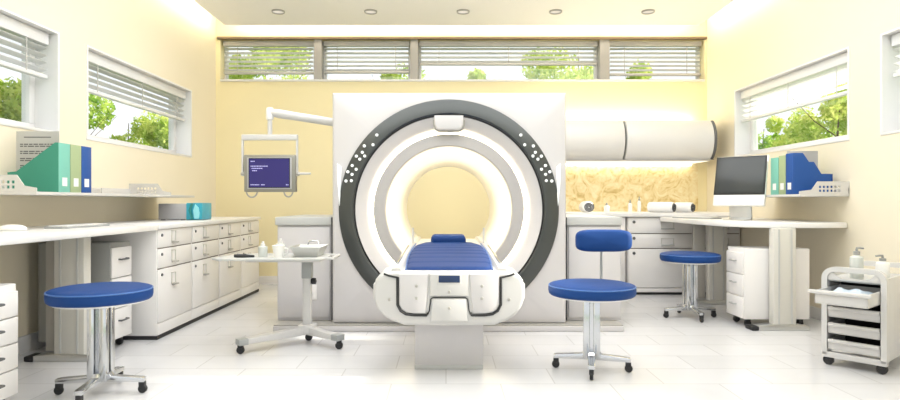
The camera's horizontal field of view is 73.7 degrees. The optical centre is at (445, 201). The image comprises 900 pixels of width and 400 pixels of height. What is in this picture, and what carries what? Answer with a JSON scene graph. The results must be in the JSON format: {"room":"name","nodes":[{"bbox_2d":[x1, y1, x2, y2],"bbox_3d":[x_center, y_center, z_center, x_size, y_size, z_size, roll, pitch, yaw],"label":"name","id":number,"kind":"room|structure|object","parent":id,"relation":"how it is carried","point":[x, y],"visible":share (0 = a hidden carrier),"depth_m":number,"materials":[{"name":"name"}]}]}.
{"room":"radiology room","nodes":[
{"label":"radiology room","id":0,"kind":"room"},
{"bbox_2d":[0,0,215,336],"bbox_3d":[-2.920,-0.710,3.470,0.240,3.420,8.140,0,0,0],"label":"wall","id":1,"kind":"structure","parent":0,"point":[174,41],"depth_m":5.07,"materials":[{"name":"beige paint"}]},
{"bbox_2d":[0,7,59,134],"bbox_3d":[-2.907,-0.855,3.270,0.226,0.740,2.140,0,0,0],"label":"window","id":2,"kind":"structure","parent":1,"relation":"in","point":[40,98],"depth_m":4.32,"materials":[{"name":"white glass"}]},
{"bbox_2d":[0,13,48,78],"bbox_3d":[-2.875,-1.044,3.265,0.060,0.327,2.070,0,0,0],"label":"blind","id":3,"kind":"object","parent":2,"relation":"attached to","point":[25,34],"visible":1,"depth_m":4.05,"materials":[{"name":"white plastic"}]},
{"bbox_2d":[16,331,45,354],"bbox_3d":[-2.791,0.943,1.865,0.018,0.115,4.930,0,0,0],"label":"baseboard","id":4,"kind":"structure","parent":1,"relation":"attached to","point":[29,342],"depth_m":4.00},
{"bbox_2d":[0,175,144,196],"bbox_3d":[-2.615,-0.102,4.205,0.370,0.119,1.290,0,0,0],"label":"wall shelf","id":5,"kind":"object","parent":1,"relation":"attached to","point":[20,188],"visible":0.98,"depth_m":3.56,"materials":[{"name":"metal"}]},
{"bbox_2d":[7,142,69,191],"bbox_3d":[-2.615,-0.220,3.857,0.328,0.315,0.113,0,0,0],"label":"magazine file","id":6,"kind":"object","parent":5,"relation":"on","point":[49,171],"visible":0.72,"depth_m":3.80,"materials":[{"name":"plastic"}]},
{"bbox_2d":[16,131,58,170],"bbox_3d":[-2.627,-0.268,3.861,0.275,0.375,0.004,0,0,0],"label":"printed sheet","id":7,"kind":"object","parent":6,"relation":"in","point":[29,144],"visible":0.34,"depth_m":3.86,"materials":[{"name":"grey paper"}]},
{"bbox_2d":[70,144,80,192],"bbox_3d":[-2.615,-0.220,3.977,0.328,0.315,0.115,0,0,0],"label":"magazine file","id":8,"kind":"object","parent":5,"relation":"on","point":[75,150],"visible":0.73,"depth_m":3.97,"materials":[{"name":"plastic"}]},
{"bbox_2d":[81,146,90,192],"bbox_3d":[-2.615,-0.220,4.094,0.328,0.315,0.110,0,0,0],"label":"magazine file","id":9,"kind":"object","parent":5,"relation":"on","point":[85,151],"visible":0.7,"depth_m":4.08,"materials":[{"name":"plastic"}]},
{"bbox_2d":[86,45,191,157],"bbox_3d":[-2.907,-0.855,5.635,0.226,0.740,1.930,0,0,0],"label":"window","id":10,"kind":"structure","parent":1,"relation":"in","point":[179,132],"depth_m":6.43,"materials":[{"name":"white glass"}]},
{"bbox_2d":[89,51,185,120],"bbox_3d":[-2.875,-1.044,5.630,0.060,0.327,1.860,0,0,0],"label":"blind","id":11,"kind":"object","parent":10,"relation":"attached to","point":[98,63],"visible":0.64,"depth_m":5.48,"materials":[{"name":"white plastic"}]},
{"bbox_2d":[101,184,193,197],"bbox_3d":[-2.615,-0.102,5.330,0.370,0.119,0.940,0,0,0],"label":"wall shelf","id":12,"kind":"object","parent":1,"relation":"attached to","point":[133,188],"visible":0.85,"depth_m":5.30,"materials":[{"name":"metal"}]},
{"bbox_2d":[5,284,899,399],"bbox_3d":[0.188,1.040,3.475,6.475,0.080,8.150,0,0,0],"label":"floor","id":13,"kind":"structure","parent":0,"point":[678,356],"depth_m":3.69,"materials":[{"name":"tile"}]},
{"bbox_2d":[0,283,17,399],"bbox_3d":[-2.342,0.699,2.770,0.556,0.602,0.340,0,0,0],"label":"drawer unit","id":14,"kind":"object","parent":13,"relation":"on","point":[8,293],"visible":1,"depth_m":2.87,"materials":[{"name":"paint"}]},
{"bbox_2d":[0,225,157,361],"bbox_3d":[-2.439,0.582,2.919,0.718,0.836,2.838,0,0,0],"label":"desk","id":15,"kind":"object","parent":13,"relation":"on","point":[68,251],"visible":0.78,"depth_m":3.76,"materials":[{"name":"laminate"}]},
{"bbox_2d":[0,224,27,230],"bbox_3d":[-2.470,0.146,3.420,0.180,0.036,0.117,0,0,20],"label":"mouse","id":16,"kind":"object","parent":15,"relation":"on","point":[12,227],"visible":0.98,"depth_m":3.37,"materials":[{"name":"white plastic"}]},
{"bbox_2d":[44,223,109,228],"bbox_3d":[-2.400,0.155,3.920,0.150,0.017,0.460,0,0,0],"label":"keyboard","id":17,"kind":"object","parent":15,"relation":"on","point":[86,224],"visible":0.99,"depth_m":3.80,"materials":[{"name":"plastic"}]},
{"bbox_2d":[38,241,131,344],"bbox_3d":[-2.461,0.637,4.130,0.519,0.725,0.260,0,0,0],"label":"drawer unit","id":18,"kind":"object","parent":13,"relation":"on","point":[111,261],"visible":0.43,"depth_m":4.00,"materials":[{"name":"paint"}]},
{"bbox_2d":[44,282,153,399],"bbox_3d":[-1.800,0.719,3.130,0.495,0.562,0.495,0,0,0],"label":"stool","id":19,"kind":"object","parent":13,"relation":"on","point":[100,299],"visible":1,"depth_m":3.08,"materials":[{"name":"blue leather"}]},
{"bbox_2d":[91,226,191,339],"bbox_3d":[-2.429,0.600,4.646,0.731,0.800,0.592,0,0,0],"label":"filing cabinet","id":20,"kind":"object","parent":13,"relation":"on","point":[161,258],"visible":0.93,"depth_m":4.41,"materials":[{"name":"paint"}]},
{"bbox_2d":[63,217,260,228],"bbox_3d":[-2.437,0.181,5.537,0.723,0.035,2.385,0,0,0],"label":"countertop","id":21,"kind":"structure","parent":20,"relation":"on","point":[162,224],"depth_m":5.05,"materials":[{"name":"laminate"}]},
{"bbox_2d":[159,203,210,219],"bbox_3d":[-2.393,0.086,5.522,0.395,0.156,0.285,0,0,0],"label":"device box","id":22,"kind":"object","parent":21,"relation":"on","point":[188,211],"visible":0.98,"depth_m":5.40,"materials":[{"name":"teal plastic"}]},
{"bbox_2d":[191,224,218,322],"bbox_3d":[-2.429,0.600,5.239,0.731,0.800,0.592,0,0,0],"label":"filing cabinet","id":23,"kind":"object","parent":13,"relation":"on","point":[205,238],"visible":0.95,"depth_m":5.20,"materials":[{"name":"paint"}]},
{"bbox_2d":[218,222,240,309],"bbox_3d":[-2.429,0.600,5.831,0.731,0.800,0.592,0,0,0],"label":"filing cabinet","id":24,"kind":"object","parent":13,"relation":"on","point":[229,233],"visible":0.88,"depth_m":5.79,"materials":[{"name":"paint"}]},
{"bbox_2d":[240,220,258,299],"bbox_3d":[-2.429,0.600,6.424,0.731,0.800,0.592,0,0,0],"label":"filing cabinet","id":25,"kind":"object","parent":13,"relation":"on","point":[249,235],"visible":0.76,"depth_m":6.38,"materials":[{"name":"paint"}]},
{"bbox_2d":[212,253,344,353],"bbox_3d":[-1.126,0.685,4.138,0.868,0.629,0.464,0,0,0],"label":"table","id":26,"kind":"object","parent":13,"relation":"on","point":[308,328],"visible":0.98,"depth_m":4.12,"materials":[{"name":"white plastic"}]},
{"bbox_2d":[234,253,254,257],"bbox_3d":[-1.357,0.364,4.050,0.129,0.028,0.080,0,0,0],"label":"clamp","id":27,"kind":"object","parent":26,"relation":"on","point":[237,255],"visible":0.99,"depth_m":4.02,"materials":[{"name":"black metal"}]},
{"bbox_2d":[258,241,267,256],"bbox_3d":[-1.245,0.321,4.080,0.060,0.105,0.060,0,0,0],"label":"bottle","id":28,"kind":"object","parent":26,"relation":"on","point":[262,250],"visible":1,"depth_m":4.06,"materials":[{"name":"paint"}]},
{"bbox_2d":[272,245,287,257],"bbox_3d":[-1.121,0.332,4.027,0.096,0.082,0.085,0,0,38],"label":"mug","id":29,"kind":"object","parent":26,"relation":"on","point":[278,250],"visible":1,"depth_m":4.00,"materials":[{"name":"white ceramic"}]},
{"bbox_2d":[276,239,284,252],"bbox_3d":[-1.165,0.316,4.220,0.068,0.115,0.068,0,0,0],"label":"bottle","id":30,"kind":"object","parent":26,"relation":"on","point":[280,242],"visible":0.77,"depth_m":4.21,"materials":[{"name":"paint"}]},
{"bbox_2d":[289,240,328,256],"bbox_3d":[-0.945,0.324,4.160,0.214,0.098,0.301,0,0,0],"label":"steel tray","id":31,"kind":"object","parent":26,"relation":"on","point":[300,250],"visible":1,"depth_m":4.05,"materials":[{"name":"silver metal"}]},
{"bbox_2d":[273,93,623,331],"bbox_3d":[0.018,0.071,5.265,2.707,1.858,1.290,0,0,0],"label":"scanner","id":32,"kind":"object","parent":13,"relation":"on","point":[514,144],"visible":0.82,"depth_m":4.69,"materials":[{"name":"plastic"}]},
{"bbox_2d":[241,107,332,197],"bbox_3d":[-1.280,-0.401,4.918,0.787,0.739,0.112,0,0,-6],"label":"monitor","id":33,"kind":"object","parent":32,"relation":"attached to","point":[261,173],"visible":0.96,"depth_m":4.88,"materials":[{"name":"white plastic"}]},
{"bbox_2d":[275,215,332,319],"bbox_3d":[-1.129,0.535,5.265,0.470,0.830,0.990,0,0,0],"label":"base cabinet","id":34,"kind":"object","parent":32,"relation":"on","point":[293,230],"visible":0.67,"depth_m":4.79,"materials":[{"name":"laminate"}]},
{"bbox_2d":[373,228,524,368],"bbox_3d":[0.018,0.600,4.441,0.876,0.800,2.119,0,0,0],"label":"table","id":35,"kind":"object","parent":13,"relation":"on","point":[447,286],"visible":1,"depth_m":3.40,"materials":[{"name":"white plastic"}]},
{"bbox_2d":[548,229,636,379],"bbox_3d":[0.889,0.586,3.578,0.553,0.827,0.516,0,0,0],"label":"swivel chair","id":36,"kind":"object","parent":13,"relation":"on","point":[592,292],"visible":1,"depth_m":3.54,"materials":[{"name":"blue leather"}]},
{"bbox_2d":[566,215,621,319],"bbox_3d":[1.175,0.535,5.265,0.460,0.830,0.990,0,0,0],"label":"base cabinet","id":37,"kind":"object","parent":13,"relation":"on","point":[579,264],"visible":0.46,"depth_m":4.79,"materials":[{"name":"paint"}]},
{"bbox_2d":[621,217,624,281],"bbox_3d":[1.498,0.581,6.852,0.871,0.838,0.876,0,0,0],"label":"base cabinet","id":38,"kind":"object","parent":13,"relation":"on","point":[623,218],"visible":0.11,"depth_m":6.45,"materials":[{"name":"paint"}]},
{"bbox_2d":[566,211,729,216],"bbox_3d":[2.106,0.138,6.852,2.132,0.045,0.864,0,0,0],"label":"countertop","id":39,"kind":"structure","parent":38,"relation":"on","point":[611,213],"depth_m":6.42,"materials":[{"name":"laminate"}]},
{"bbox_2d":[579,201,593,211],"bbox_3d":[1.550,0.054,6.615,0.134,0.122,0.160,0,0,-6],"label":"rolled towel","id":40,"kind":"object","parent":39,"relation":"on","point":[585,206],"visible":1,"depth_m":6.54,"materials":[{"name":"white fabric"}]},
{"bbox_2d":[604,203,609,212],"bbox_3d":[1.755,0.062,6.550,0.060,0.105,0.060,0,0,0],"label":"bottle","id":41,"kind":"object","parent":39,"relation":"on","point":[606,207],"visible":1,"depth_m":6.53,"materials":[{"name":"white plastic"}]},
{"bbox_2d":[628,200,631,212],"bbox_3d":[2.010,0.045,6.550,0.044,0.140,0.044,0,0,0],"label":"bottle","id":42,"kind":"object","parent":39,"relation":"on","point":[630,203],"visible":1,"depth_m":6.53,"materials":[{"name":"white plastic"}]},
{"bbox_2d":[637,197,640,211],"bbox_3d":[2.125,0.028,6.600,0.038,0.175,0.038,0,0,0],"label":"bottle","id":43,"kind":"object","parent":39,"relation":"on","point":[639,201],"visible":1,"depth_m":6.59,"materials":[{"name":"white plastic"}]},
{"bbox_2d":[647,202,675,211],"bbox_3d":[2.383,0.057,6.636,0.289,0.114,0.126,0,0,42],"label":"rolled towel","id":44,"kind":"object","parent":39,"relation":"on","point":[651,206],"visible":1,"depth_m":6.59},
{"bbox_2d":[675,202,695,211],"bbox_3d":[2.642,0.059,6.656,0.122,0.111,0.209,0,0,-42],"label":"rolled towel","id":45,"kind":"object","parent":39,"relation":"on","point":[680,206],"visible":0.9,"depth_m":6.60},
{"bbox_2d":[625,217,692,294],"bbox_3d":[2.308,0.581,6.855,0.701,0.838,0.870,0,0,0],"label":"base cabinet","id":46,"kind":"object","parent":13,"relation":"on","point":[644,269],"visible":0.52,"depth_m":6.45,"materials":[{"name":"paint"}]},
{"bbox_2d":[660,251,720,322],"bbox_3d":[2.110,0.717,5.190,0.495,0.565,0.495,0,0,0],"label":"stool","id":47,"kind":"object","parent":13,"relation":"on","point":[690,260],"visible":1,"depth_m":5.14,"materials":[{"name":"blue plastic"}]},
{"bbox_2d":[705,225,739,294],"bbox_3d":[2.915,0.581,6.855,0.506,0.838,0.870,0,0,0],"label":"base cabinet","id":48,"kind":"object","parent":13,"relation":"on","point":[733,233],"visible":0.13,"depth_m":6.45,"materials":[{"name":"paint"}]},
{"bbox_2d":[660,217,846,330],"bbox_3d":[2.719,0.581,5.532,0.907,0.838,1.755,0,0,0],"label":"desk","id":49,"kind":"object","parent":13,"relation":"on","point":[782,232],"visible":0.77,"depth_m":4.72,"materials":[{"name":"laminate"}]},
{"bbox_2d":[672,216,721,218],"bbox_3d":[2.460,0.153,5.900,0.150,0.017,0.460,0,0,-28],"label":"keyboard","id":50,"kind":"object","parent":49,"relation":"on","point":[689,217],"visible":1,"depth_m":5.82,"materials":[{"name":"plastic"}]},
{"bbox_2d":[713,155,768,220],"bbox_3d":[2.607,-0.126,5.346,0.219,0.575,0.440,0,0,-44],"label":"computer","id":51,"kind":"object","parent":49,"relation":"on","point":[740,185],"visible":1,"depth_m":5.35,"materials":[{"name":"white glass"}]},
{"bbox_2d":[726,246,808,324],"bbox_3d":[2.615,0.686,4.918,0.561,0.628,0.285,0,0,0],"label":"drawer unit","id":52,"kind":"object","parent":13,"relation":"on","point":[747,267],"visible":0.76,"depth_m":4.78,"materials":[{"name":"paint"}]},
{"bbox_2d":[808,261,899,373],"bbox_3d":[2.572,0.697,3.697,0.851,0.605,0.335,0,0,-40],"label":"trolley","id":53,"kind":"object","parent":13,"relation":"on","point":[864,324],"visible":0.99,"depth_m":3.56,"materials":[{"name":"white plastic"}]},
{"bbox_2d":[808,284,880,308],"bbox_3d":[2.398,0.555,3.561,0.411,0.080,0.320,0,0,-40],"label":"tray","id":54,"kind":"object","parent":53,"relation":"on","point":[825,295],"depth_m":3.45,"materials":[{"name":"white plastic"}]},
{"bbox_2d":[834,287,871,294],"bbox_3d":[2.381,0.552,3.536,0.270,0.082,0.225,0,0,-40],"label":"folded cloth","id":55,"kind":"object","parent":53,"relation":"in","point":[839,289],"visible":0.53,"depth_m":3.51,"materials":[{"name":"white fabric"}]},
{"bbox_2d":[828,334,880,356],"bbox_3d":[2.572,0.868,3.697,0.411,0.065,0.265,0,0,-40],"label":"tray","id":56,"kind":"object","parent":53,"relation":"on","point":[852,344],"depth_m":3.62,"materials":[{"name":"white plastic"}]},
{"bbox_2d":[828,318,880,339],"bbox_3d":[2.572,0.767,3.697,0.411,0.065,0.265,0,0,-40],"label":"tray","id":57,"kind":"object","parent":53,"relation":"on","point":[843,326],"depth_m":3.62,"materials":[{"name":"white plastic"}]},
{"bbox_2d":[828,305,880,322],"bbox_3d":[2.572,0.667,3.697,0.411,0.065,0.265,0,0,-40],"label":"tray","id":58,"kind":"object","parent":53,"relation":"on","point":[873,314],"depth_m":3.58,"materials":[{"name":"white plastic"}]},
{"bbox_2d":[850,247,863,278],"bbox_3d":[2.511,0.369,3.669,0.072,0.191,0.072,0,0,40],"label":"pump bottle","id":59,"kind":"object","parent":53,"relation":"on","point":[856,261],"visible":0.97,"depth_m":3.65,"materials":[{"name":"white plastic"}]},
{"bbox_2d":[829,273,899,284],"bbox_3d":[2.660,0.475,3.771,0.560,0.020,0.295,0,0,-40],"label":"tray","id":60,"kind":"object","parent":53,"relation":"on","point":[894,279],"depth_m":3.61,"materials":[{"name":"white plastic"}]},
{"bbox_2d":[875,255,889,277],"bbox_3d":[2.639,0.391,3.626,0.072,0.148,0.072,0,0,40],"label":"pump bottle","id":61,"kind":"object","parent":53,"relation":"on","point":[882,265],"visible":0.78,"depth_m":3.60,"materials":[{"name":"white plastic"}]},
{"bbox_2d":[216,19,706,275],"bbox_3d":[0.188,-0.710,7.420,5.975,3.420,0.240,0,0,0],"label":"wall","id":62,"kind":"structure","parent":0,"point":[445,200],"depth_m":7.30,"materials":[{"name":"yellow paint"}]},
{"bbox_2d":[224,47,228,78],"bbox_3d":[-2.175,-1.730,7.460,1.139,0.490,0.060,0,0,0],"label":"window","id":63,"kind":"structure","parent":62,"relation":"in","point":[225,76],"depth_m":7.43,"materials":[{"name":"white plastic"}]},
{"bbox_2d":[223,41,313,74],"bbox_3d":[-2.175,-1.770,7.375,1.109,0.400,0.061,0,0,0],"label":"blind","id":64,"kind":"object","parent":62,"relation":"attached to","point":[237,44],"visible":0.91,"depth_m":7.36,"materials":[{"name":"white plastic"}]},
{"bbox_2d":[259,276,277,283],"bbox_3d":[-0.900,0.950,7.291,3.800,0.100,0.018,0,0,0],"label":"baseboard","id":65,"kind":"structure","parent":62,"relation":"attached to","point":[262,279],"depth_m":7.28,"materials":[{"name":"paint"}]},
{"bbox_2d":[324,47,409,78],"bbox_3d":[-0.973,-1.730,7.460,1.083,0.490,0.060,0,0,0],"label":"window","id":66,"kind":"structure","parent":62,"relation":"in","point":[325,75],"depth_m":7.43,"materials":[{"name":"white plastic"}]},
{"bbox_2d":[324,41,409,73],"bbox_3d":[-0.973,-1.775,7.375,1.053,0.390,0.061,0,0,0],"label":"blind","id":67,"kind":"object","parent":66,"relation":"attached to","point":[337,44],"visible":1,"depth_m":7.36,"materials":[{"name":"white plastic"}]},
{"bbox_2d":[217,36,706,39],"bbox_3d":[0.195,-1.990,7.298,5.940,0.030,0.065,0,0,0],"label":"trim","id":68,"kind":"structure","parent":62,"relation":"attached to","point":[218,37],"depth_m":7.26,"materials":[{"name":"white paint"}]},
{"bbox_2d":[314,40,609,78],"bbox_3d":[0.192,-1.730,7.393,3.595,0.490,0.195,0,0,0],"label":"trim","id":69,"kind":"structure","parent":62,"relation":"attached to","point":[603,48],"depth_m":7.30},
{"bbox_2d":[220,79,704,81],"bbox_3d":[0.200,-1.478,7.357,5.890,0.026,0.145,0,0,0],"label":"trim","id":70,"kind":"structure","parent":62,"relation":"attached to","point":[221,80],"depth_m":7.29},
{"bbox_2d":[419,46,596,78],"bbox_3d":[0.766,-1.730,7.460,2.214,0.490,0.060,0,0,0],"label":"window","id":71,"kind":"structure","parent":62,"relation":"in","point":[420,67],"depth_m":7.43,"materials":[{"name":"white plastic"}]},
{"bbox_2d":[419,41,597,65],"bbox_3d":[0.766,-1.825,7.375,2.184,0.290,0.061,0,0,0],"label":"blind","id":72,"kind":"object","parent":71,"relation":"attached to","point":[508,44],"visible":1,"depth_m":7.36,"materials":[{"name":"white plastic"}]},
{"bbox_2d":[566,120,624,159],"bbox_3d":[1.496,-0.700,6.965,0.991,0.450,0.670,0,0,0],"label":"upper cabinet","id":73,"kind":"object","parent":62,"relation":"attached to","point":[585,139],"visible":0.52,"depth_m":6.65,"materials":[{"name":"paint"}]},
{"bbox_2d":[566,163,697,210],"bbox_3d":[2.005,-0.193,7.293,2.110,0.615,0.015,0,0,0],"label":"backsplash","id":74,"kind":"structure","parent":62,"relation":"attached to","point":[615,186],"depth_m":7.29,"materials":[{"name":"stone"}]},
{"bbox_2d":[566,160,709,165],"bbox_3d":[1.995,-0.457,7.018,1.950,0.034,0.515,0,0,0],"label":"light","id":75,"kind":"object","parent":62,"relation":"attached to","point":[568,162],"visible":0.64,"depth_m":6.97,"materials":[{"name":"white plastic"}]},
{"bbox_2d":[566,161,706,163],"bbox_3d":[1.995,-0.462,7.020,1.930,0.005,0.500,0,0,0],"label":"diffuser","id":76,"kind":"object","parent":75,"relation":"attached to","point":[567,162],"depth_m":6.97,"materials":[{"name":"white plastic"}]},
{"bbox_2d":[610,41,701,75],"bbox_3d":[2.567,-1.760,7.375,1.126,0.420,0.061,0,0,0],"label":"blind","id":77,"kind":"object","parent":62,"relation":"attached to","point":[624,44],"visible":0.84,"depth_m":7.36,"materials":[{"name":"white plastic"}]},
{"bbox_2d":[623,120,716,159],"bbox_3d":[2.502,-0.700,6.963,0.995,0.450,0.674,0,0,0],"label":"upper cabinet","id":78,"kind":"object","parent":62,"relation":"attached to","point":[644,139],"visible":0.95,"depth_m":6.65,"materials":[{"name":"paint"}]},
{"bbox_2d":[695,47,699,78],"bbox_3d":[2.567,-1.730,7.460,1.156,0.490,0.060,0,0,0],"label":"window","id":79,"kind":"structure","parent":62,"relation":"in","point":[696,77],"depth_m":7.43,"materials":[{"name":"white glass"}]},
{"bbox_2d":[194,0,733,24],"bbox_3d":[0.188,-2.280,3.450,6.375,0.360,8.100,0,0,0],"label":"ceiling","id":80,"kind":"structure","parent":0,"point":[228,12],"depth_m":6.65,"materials":[{"name":"paint"}]},
{"bbox_2d":[271,9,284,14],"bbox_3d":[-1.845,-2.091,6.600,0.144,0.018,0.144,0,0,0],"label":"recessed light","id":81,"kind":"object","parent":80,"relation":"in","point":[274,11],"visible":1,"depth_m":6.60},
{"bbox_2d":[364,9,376,14],"bbox_3d":[-0.828,-2.091,6.600,0.144,0.018,0.144,0,0,0],"label":"recessed light","id":82,"kind":"object","parent":80,"relation":"in","point":[367,11],"visible":1,"depth_m":6.60,"materials":[{"name":"white glass"}]},
{"bbox_2d":[457,9,469,14],"bbox_3d":[0.189,-2.091,6.600,0.144,0.018,0.144,0,0,0],"label":"recessed light","id":83,"kind":"object","parent":80,"relation":"in","point":[460,11],"visible":1,"depth_m":6.60,"materials":[{"name":"white glass"}]},
{"bbox_2d":[549,9,561,14],"bbox_3d":[1.206,-2.091,6.600,0.144,0.018,0.144,0,0,0],"label":"recessed light","id":84,"kind":"object","parent":80,"relation":"in","point":[553,11],"visible":1,"depth_m":6.60,"materials":[{"name":"white glass"}]},
{"bbox_2d":[641,9,654,14],"bbox_3d":[2.223,-2.091,6.600,0.144,0.018,0.144,0,0,0],"label":"recessed light","id":85,"kind":"object","parent":80,"relation":"in","point":[647,11],"visible":1,"depth_m":6.60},
{"bbox_2d":[707,0,899,307],"bbox_3d":[3.295,-0.710,3.470,0.240,3.420,8.140,0,0,0],"label":"wall","id":86,"kind":"structure","parent":0,"point":[749,42],"depth_m":5.03,"materials":[{"name":"beige paint"}]},
{"bbox_2d":[734,46,849,156],"bbox_3d":[3.282,-0.855,5.660,0.226,0.740,1.880,0,0,0],"label":"window","id":87,"kind":"structure","parent":86,"relation":"in","point":[745,133],"depth_m":6.34,"materials":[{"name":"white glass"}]},
{"bbox_2d":[741,52,846,121],"bbox_3d":[3.250,-1.038,5.655,0.060,0.337,1.810,0,0,0],"label":"blind","id":88,"kind":"object","parent":87,"relation":"attached to","point":[806,73],"visible":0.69,"depth_m":5.51,"materials":[{"name":"white plastic"}]},
{"bbox_2d":[766,181,849,197],"bbox_3d":[2.978,-0.102,5.235,0.395,0.119,1.030,0,0,0],"label":"wall shelf","id":89,"kind":"object","parent":86,"relation":"attached to","point":[844,190],"visible":0.92,"depth_m":4.72,"materials":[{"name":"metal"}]},
{"bbox_2d":[771,157,778,194],"bbox_3d":[2.961,-0.220,5.114,0.326,0.315,0.120,0,0,0],"label":"magazine file","id":90,"kind":"object","parent":89,"relation":"on","point":[774,161],"visible":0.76,"depth_m":5.10,"materials":[{"name":"plastic"}]},
{"bbox_2d":[779,155,785,194],"bbox_3d":[2.961,-0.225,4.999,0.326,0.325,0.100,0,0,0],"label":"magazine file","id":91,"kind":"object","parent":89,"relation":"on","point":[782,159],"visible":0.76,"depth_m":4.99,"materials":[{"name":"plastic"}]},
{"bbox_2d":[786,153,832,193],"bbox_3d":[2.960,-0.230,4.893,0.324,0.335,0.103,0,0,0],"label":"magazine file","id":92,"kind":"object","parent":89,"relation":"on","point":[802,174],"visible":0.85,"depth_m":4.84,"materials":[{"name":"plastic"}]},
{"bbox_2d":[787,151,817,167],"bbox_3d":[2.973,-0.253,5.002,0.255,0.345,0.004,0,0,0],"label":"sheet","id":93,"kind":"object","parent":92,"relation":"in","point":[812,156],"visible":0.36,"depth_m":5.00,"materials":[{"name":"white paper"}]},
{"bbox_2d":[809,305,820,319],"bbox_3d":[3.166,0.950,2.900,0.018,0.100,7.000,0,0,0],"label":"baseboard","id":94,"kind":"structure","parent":86,"relation":"attached to","point":[814,312],"depth_m":5.13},
{"bbox_2d":[880,27,899,134],"bbox_3d":[3.282,-0.855,3.290,0.226,0.740,2.180,0,0,0],"label":"window","id":95,"kind":"structure","parent":86,"relation":"in","point":[889,85],"depth_m":4.36,"materials":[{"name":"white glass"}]},
{"bbox_2d":[891,32,899,76],"bbox_3d":[3.250,-1.054,3.285,0.060,0.307,2.110,0,0,0],"label":"blind","id":96,"kind":"object","parent":95,"relation":"attached to","point":[895,38],"visible":1,"depth_m":4.30,"materials":[{"name":"white plastic"}]},
{"label":"outside","id":97,"kind":"structure","parent":0,"visible":0},
{"bbox_3d":[0.000,1.375,14.000,60.000,0.050,52.000,0,0,0],"label":"ground","id":98,"kind":"structure","parent":97,"visible":0},
{"bbox_2d":[0,77,20,121],"bbox_3d":[-5.414,-0.106,7.585,1.461,2.919,1.501,0,0,-33],"label":"tree","id":99,"kind":"object","parent":98,"relation":"on","point":[10,96],"visible":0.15,"depth_m":7.15,"materials":[{"name":"green plant"}]},
{"bbox_2d":[89,94,116,135],"bbox_3d":[-6.316,-0.268,9.743,1.389,3.241,1.828,0,0,42],"label":"tree","id":100,"kind":"object","parent":98,"relation":"on","point":[96,100],"visible":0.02,"depth_m":10.21,"materials":[{"name":"green plant"}]},
{"bbox_2d":[109,110,160,145],"bbox_3d":[-7.000,-0.347,13.213,1.735,3.399,1.368,0,0,23],"label":"tree","id":101,"kind":"object","parent":98,"relation":"on","point":[136,131],"visible":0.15,"depth_m":13.10,"materials":[{"name":"green plant"}]},
{"bbox_2d":[143,116,167,148],"bbox_3d":[-4.954,-0.131,11.084,1.272,2.967,1.506,0,0,0],"label":"tree","id":102,"kind":"object","parent":98,"relation":"on","point":[155,134],"visible":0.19,"depth_m":10.67,"materials":[{"name":"green plant"}]},
{"bbox_2d":[229,47,311,78],"bbox_3d":[-3.568,-1.004,11.993,2.403,4.712,2.127,0,0,33],"label":"tree","id":103,"kind":"object","parent":98,"relation":"on","point":[230,76],"visible":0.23,"depth_m":11.48,"materials":[{"name":"green plant"}]},
{"bbox_2d":[372,63,425,78],"bbox_3d":[-0.937,-0.701,11.893,1.362,4.106,1.734,0,0,33],"label":"tree","id":104,"kind":"object","parent":98,"relation":"on","point":[383,76],"visible":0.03,"depth_m":11.59,"materials":[{"name":"green plant"}]},
{"bbox_2d":[467,68,486,78],"bbox_3d":[0.777,-0.614,11.952,1.437,3.932,1.782,0,0,-24],"label":"tree","id":105,"kind":"object","parent":98,"relation":"on","point":[476,74],"visible":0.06,"depth_m":11.22,"materials":[{"name":"green plant"}]},
{"bbox_2d":[520,47,592,78],"bbox_3d":[2.359,-0.852,11.689,2.188,4.408,2.052,0,0,43],"label":"tree","id":106,"kind":"object","parent":98,"relation":"on","point":[545,72],"visible":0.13,"depth_m":11.40,"materials":[{"name":"green plant"}]},
{"bbox_2d":[625,59,652,78],"bbox_3d":[3.886,-0.700,11.720,0.718,4.104,0.959,0,0,0],"label":"tree","id":107,"kind":"object","parent":98,"relation":"on","point":[630,77],"visible":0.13,"depth_m":11.50,"materials":[{"name":"green plant"}]},
{"bbox_2d":[758,130,787,149],"bbox_3d":[6.511,-0.075,12.229,1.362,2.855,1.667,0,0,0],"label":"tree","id":108,"kind":"object","parent":98,"relation":"on","point":[768,140],"visible":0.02,"depth_m":12.16,"materials":[{"name":"green plant"}]},
{"bbox_2d":[765,106,841,143],"bbox_3d":[8.521,-0.478,14.156,1.403,3.661,2.105,0,0,0],"label":"tree","id":109,"kind":"object","parent":98,"relation":"on","point":[773,120],"visible":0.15,"depth_m":14.57,"materials":[{"name":"green plant"}]},
{"bbox_2d":[769,82,846,147],"bbox_3d":[6.214,-0.233,9.160,2.666,3.171,1.624,0,0,-12],"label":"tree","id":110,"kind":"object","parent":98,"relation":"on","point":[835,112],"visible":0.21,"depth_m":9.30,"materials":[{"name":"green plant"}]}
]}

